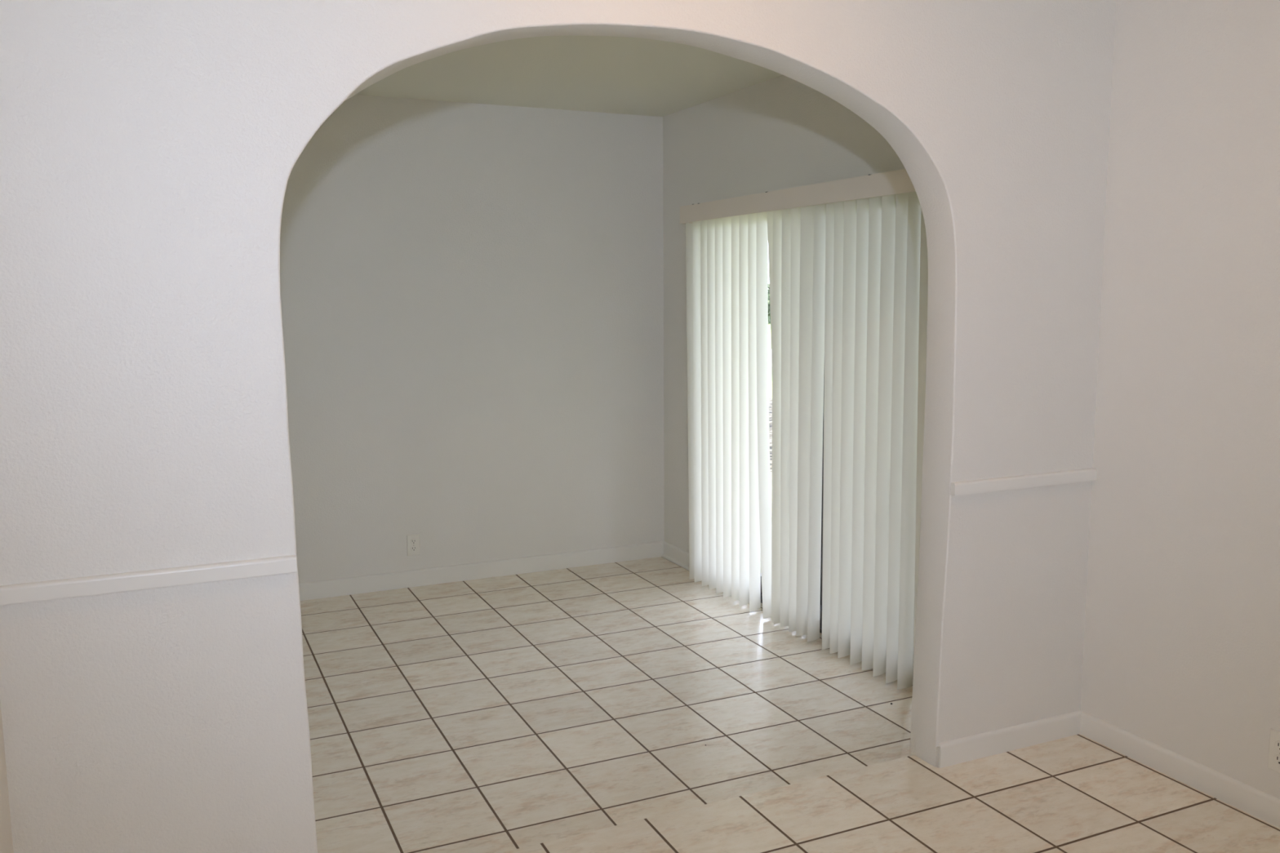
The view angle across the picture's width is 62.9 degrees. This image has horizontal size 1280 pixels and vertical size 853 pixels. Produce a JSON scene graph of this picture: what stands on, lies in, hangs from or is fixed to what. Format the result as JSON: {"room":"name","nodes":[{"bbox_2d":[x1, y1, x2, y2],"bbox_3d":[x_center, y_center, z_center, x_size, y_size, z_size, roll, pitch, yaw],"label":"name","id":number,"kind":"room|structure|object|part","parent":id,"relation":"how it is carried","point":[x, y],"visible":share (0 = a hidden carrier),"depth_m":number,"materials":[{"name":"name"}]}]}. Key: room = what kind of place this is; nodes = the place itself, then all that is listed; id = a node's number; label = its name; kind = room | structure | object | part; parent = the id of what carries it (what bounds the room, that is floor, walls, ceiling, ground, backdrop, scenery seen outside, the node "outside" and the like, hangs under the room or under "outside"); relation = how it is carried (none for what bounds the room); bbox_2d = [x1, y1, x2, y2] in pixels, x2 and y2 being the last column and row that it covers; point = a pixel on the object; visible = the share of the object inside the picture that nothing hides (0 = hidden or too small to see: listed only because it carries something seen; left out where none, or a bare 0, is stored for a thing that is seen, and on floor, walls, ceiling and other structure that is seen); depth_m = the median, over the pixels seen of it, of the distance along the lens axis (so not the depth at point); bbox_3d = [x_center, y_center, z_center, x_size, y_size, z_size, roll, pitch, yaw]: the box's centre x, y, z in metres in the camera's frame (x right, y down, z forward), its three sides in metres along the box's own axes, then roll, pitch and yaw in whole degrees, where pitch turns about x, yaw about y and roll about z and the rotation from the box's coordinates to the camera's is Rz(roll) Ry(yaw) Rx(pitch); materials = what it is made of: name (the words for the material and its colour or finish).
{"room":"empty dining room","nodes":[
{"label":"empty dining room","id":0,"kind":"room"},
{"bbox_2d":[0,701,13,852],"bbox_3d":[-1.660,0.047,1.515,1.103,2.649,0.686,-4,8,-25],"label":"wall","id":1,"kind":"structure","parent":0,"point":[6,834],"depth_m":2.11,"materials":[{"name":"white paint"}]},
{"bbox_2d":[280,94,664,582],"bbox_3d":[-1.506,-0.399,5.462,3.559,2.768,0.140,-4,8,-25],"label":"wall","id":2,"kind":"structure","parent":0,"point":[472,295],"depth_m":5.65,"materials":[{"name":"white paint"}]},
{"bbox_2d":[406,533,420,555],"bbox_3d":[-1.221,0.640,5.643,0.070,0.114,0.008,-4,8,-25],"label":"wall outlet","id":3,"kind":"object","parent":2,"relation":"attached to","point":[413,544],"visible":1,"depth_m":5.64,"materials":[{"name":"white plastic"}]},
{"bbox_2d":[410,546,417,551],"bbox_3d":[-1.220,0.659,5.644,0.034,0.027,0.003,-4,8,-25],"label":"receptacle","id":4,"kind":"object","parent":3,"relation":"attached to","point":[412,548],"depth_m":5.64,"materials":[{"name":"grey plastic"}]},
{"bbox_2d":[410,538,417,544],"bbox_3d":[-1.220,0.621,5.639,0.034,0.027,0.003,-4,8,-25],"label":"receptacle","id":5,"kind":"object","parent":3,"relation":"attached to","point":[413,541],"depth_m":5.64,"materials":[{"name":"grey plastic"}]},
{"bbox_2d":[298,541,664,600],"bbox_3d":[-1.454,0.837,5.557,3.529,0.092,0.011,-4,8,-25],"label":"baseboard","id":6,"kind":"structure","parent":2,"relation":"attached to","point":[476,571],"depth_m":5.80,"materials":[{"name":"white paint"}]},
{"bbox_2d":[0,0,1115,852],"bbox_3d":[-0.469,-0.045,2.513,4.411,2.732,0.131,-4,8,-25],"label":"wall","id":7,"kind":"structure","parent":0,"point":[149,149],"depth_m":2.27,"materials":[{"name":"white paint"}]},
{"bbox_2d":[0,555,297,604],"bbox_3d":[-1.033,0.323,2.213,0.585,0.035,0.018,-4,8,-25],"label":"trim","id":8,"kind":"structure","parent":7,"relation":"attached to","point":[165,577],"depth_m":2.20,"materials":[{"name":"white paint"}]},
{"bbox_2d":[935,746,940,768],"bbox_3d":[0.917,1.016,3.217,0.011,0.068,0.014,-4,8,-25],"label":"trim","id":9,"kind":"structure","parent":7,"relation":"attached to","point":[938,748],"depth_m":3.21,"materials":[{"name":"white"}]},
{"bbox_2d":[938,710,1081,768],"bbox_3d":[1.190,0.994,3.339,0.596,0.076,0.011,-4,8,-25],"label":"baseboard","id":10,"kind":"structure","parent":7,"relation":"attached to","point":[967,748],"depth_m":3.33,"materials":[{"name":"white paint"}]},
{"bbox_2d":[950,467,1097,495],"bbox_3d":[1.194,0.169,3.233,0.581,0.037,0.018,-4,8,-25],"label":"trim","id":11,"kind":"structure","parent":7,"relation":"attached to","point":[997,484],"depth_m":3.22,"materials":[{"name":"white paint"}]},
{"bbox_2d":[355,35,782,116],"bbox_3d":[-0.841,-1.546,3.888,3.529,0.100,2.995,-4,8,-25],"label":"ceiling","id":12,"kind":"structure","parent":0,"point":[611,74],"depth_m":4.84,"materials":[{"name":"white paint"}]},
{"bbox_2d":[300,556,912,852],"bbox_3d":[-0.761,1.125,4.232,3.649,0.150,3.145,-4,8,-25],"label":"floor","id":13,"kind":"structure","parent":0,"point":[499,714],"depth_m":4.00,"materials":[{"name":"tile"}]},
{"bbox_2d":[501,733,1279,852],"bbox_3d":[0.401,1.436,0.888,4.159,0.169,4.056,-4,8,-25],"label":"floor","id":14,"kind":"structure","parent":0,"point":[1077,793],"depth_m":2.92,"materials":[{"name":"tile"}]},
{"bbox_2d":[662,0,1279,799],"bbox_3d":[1.665,-0.105,3.033,0.140,2.768,7.244,-4,8,-25],"label":"wall","id":15,"kind":"structure","parent":0,"point":[1181,649],"depth_m":3.07,"materials":[{"name":"white paint"}]},
{"bbox_2d":[661,541,688,570],"bbox_3d":[0.245,0.764,6.056,0.023,0.092,0.502,-4,8,-25],"label":"baseboard","id":16,"kind":"structure","parent":15,"relation":"attached to","point":[673,553],"depth_m":6.12,"materials":[{"name":"white paint"}]},
{"bbox_2d":[680,168,928,689],"bbox_3d":[0.695,-0.057,4.799,0.157,2.014,1.992,-4,8,-25],"label":"vertical blind","id":17,"kind":"object","parent":15,"relation":"attached to","point":[848,259],"visible":0.97,"depth_m":4.59,"materials":[{"name":"white plastic"}]},
{"bbox_2d":[760,372,913,668],"bbox_3d":[0.840,-0.043,4.841,0.100,1.994,1.943,-4,8,-25],"label":"door","id":18,"kind":"structure","parent":15,"relation":"in","point":[821,561],"depth_m":4.88,"materials":[{"name":"white paint"}]},
{"bbox_3d":[0.662,-0.087,5.259,0.030,1.941,0.961,-4,8,-25],"label":"panel","id":19,"kind":"part","parent":18,"relation":"part of","materials":[{"name":"glass"}]},
{"bbox_3d":[1.008,0.018,4.422,0.030,1.941,0.961,-4,8,-25],"label":"panel","id":20,"kind":"part","parent":18,"relation":"part of","materials":[{"name":"plastic"}]},
{"bbox_2d":[1080,711,1279,828],"bbox_3d":[2.266,1.195,1.724,0.011,0.076,3.848,-4,8,-25],"label":"baseboard","id":21,"kind":"structure","parent":15,"relation":"attached to","point":[1264,806],"depth_m":3.10,"materials":[{"name":"white paint"}]},
{"bbox_2d":[1267,728,1279,773],"bbox_3d":[1.737,0.886,2.836,0.008,0.114,0.070,-4,8,-25],"label":"wall outlet","id":22,"kind":"object","parent":15,"relation":"attached to","point":[1273,762],"visible":1,"depth_m":2.85,"materials":[{"name":"white plastic"}]},
{"bbox_2d":[1273,754,1279,765],"bbox_3d":[1.735,0.906,2.838,0.003,0.027,0.034,-4,8,-25],"label":"receptacle","id":23,"kind":"object","parent":22,"relation":"attached to","point":[1276,757],"depth_m":2.85,"materials":[{"name":"grey plastic"}]},
{"bbox_2d":[1274,740,1279,751],"bbox_3d":[1.735,0.867,2.833,0.003,0.027,0.034,-4,8,-25],"label":"receptacle","id":24,"kind":"object","parent":22,"relation":"attached to","point":[1277,743],"depth_m":2.84,"materials":[{"name":"grey plastic"}]},
{"label":"outside","id":25,"kind":"structure","parent":0,"visible":0},
{"bbox_2d":[768,348,771,367],"bbox_3d":[-3.295,-3.498,40.939,4.000,0.130,92.000,-4,8,-25],"label":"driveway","id":26,"kind":"structure","parent":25,"point":[769,349],"depth_m":26.25,"materials":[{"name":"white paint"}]},
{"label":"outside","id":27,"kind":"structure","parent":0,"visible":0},
{"bbox_2d":[768,367,772,398],"bbox_3d":[-2.542,-2.148,30.354,3.600,0.130,72.000,-4,8,-25],"label":"driveway","id":28,"kind":"structure","parent":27,"point":[770,375],"depth_m":19.15,"materials":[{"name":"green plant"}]},
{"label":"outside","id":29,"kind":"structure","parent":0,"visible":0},
{"bbox_2d":[768,324,771,348],"bbox_3d":[17.142,-5.651,56.869,46.600,0.130,160.000,-4,8,-25],"label":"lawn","id":30,"kind":"structure","parent":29,"point":[769,325],"depth_m":37.98,"materials":[{"name":"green plant"}]},
{"bbox_2d":[768,283,770,324],"bbox_3d":[10.850,-5.615,47.278,2.491,2.516,52.327,-4,8,-25],"label":"hedge","id":31,"kind":"object","parent":30,"relation":"on","point":[769,311],"visible":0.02,"depth_m":54.30,"materials":[{"name":"green plant"}]},
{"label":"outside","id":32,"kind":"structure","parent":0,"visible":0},
{"bbox_2d":[768,398,772,472],"bbox_3d":[-1.653,-0.806,19.831,3.700,0.130,52.000,-4,8,-25],"label":"ground","id":33,"kind":"structure","parent":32,"point":[770,399],"depth_m":12.57,"materials":[{"name":"white"}]},
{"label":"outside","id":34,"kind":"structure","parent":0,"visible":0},
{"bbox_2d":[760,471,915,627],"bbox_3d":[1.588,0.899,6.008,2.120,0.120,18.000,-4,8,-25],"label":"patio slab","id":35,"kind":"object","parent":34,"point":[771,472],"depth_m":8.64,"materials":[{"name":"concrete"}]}
]}

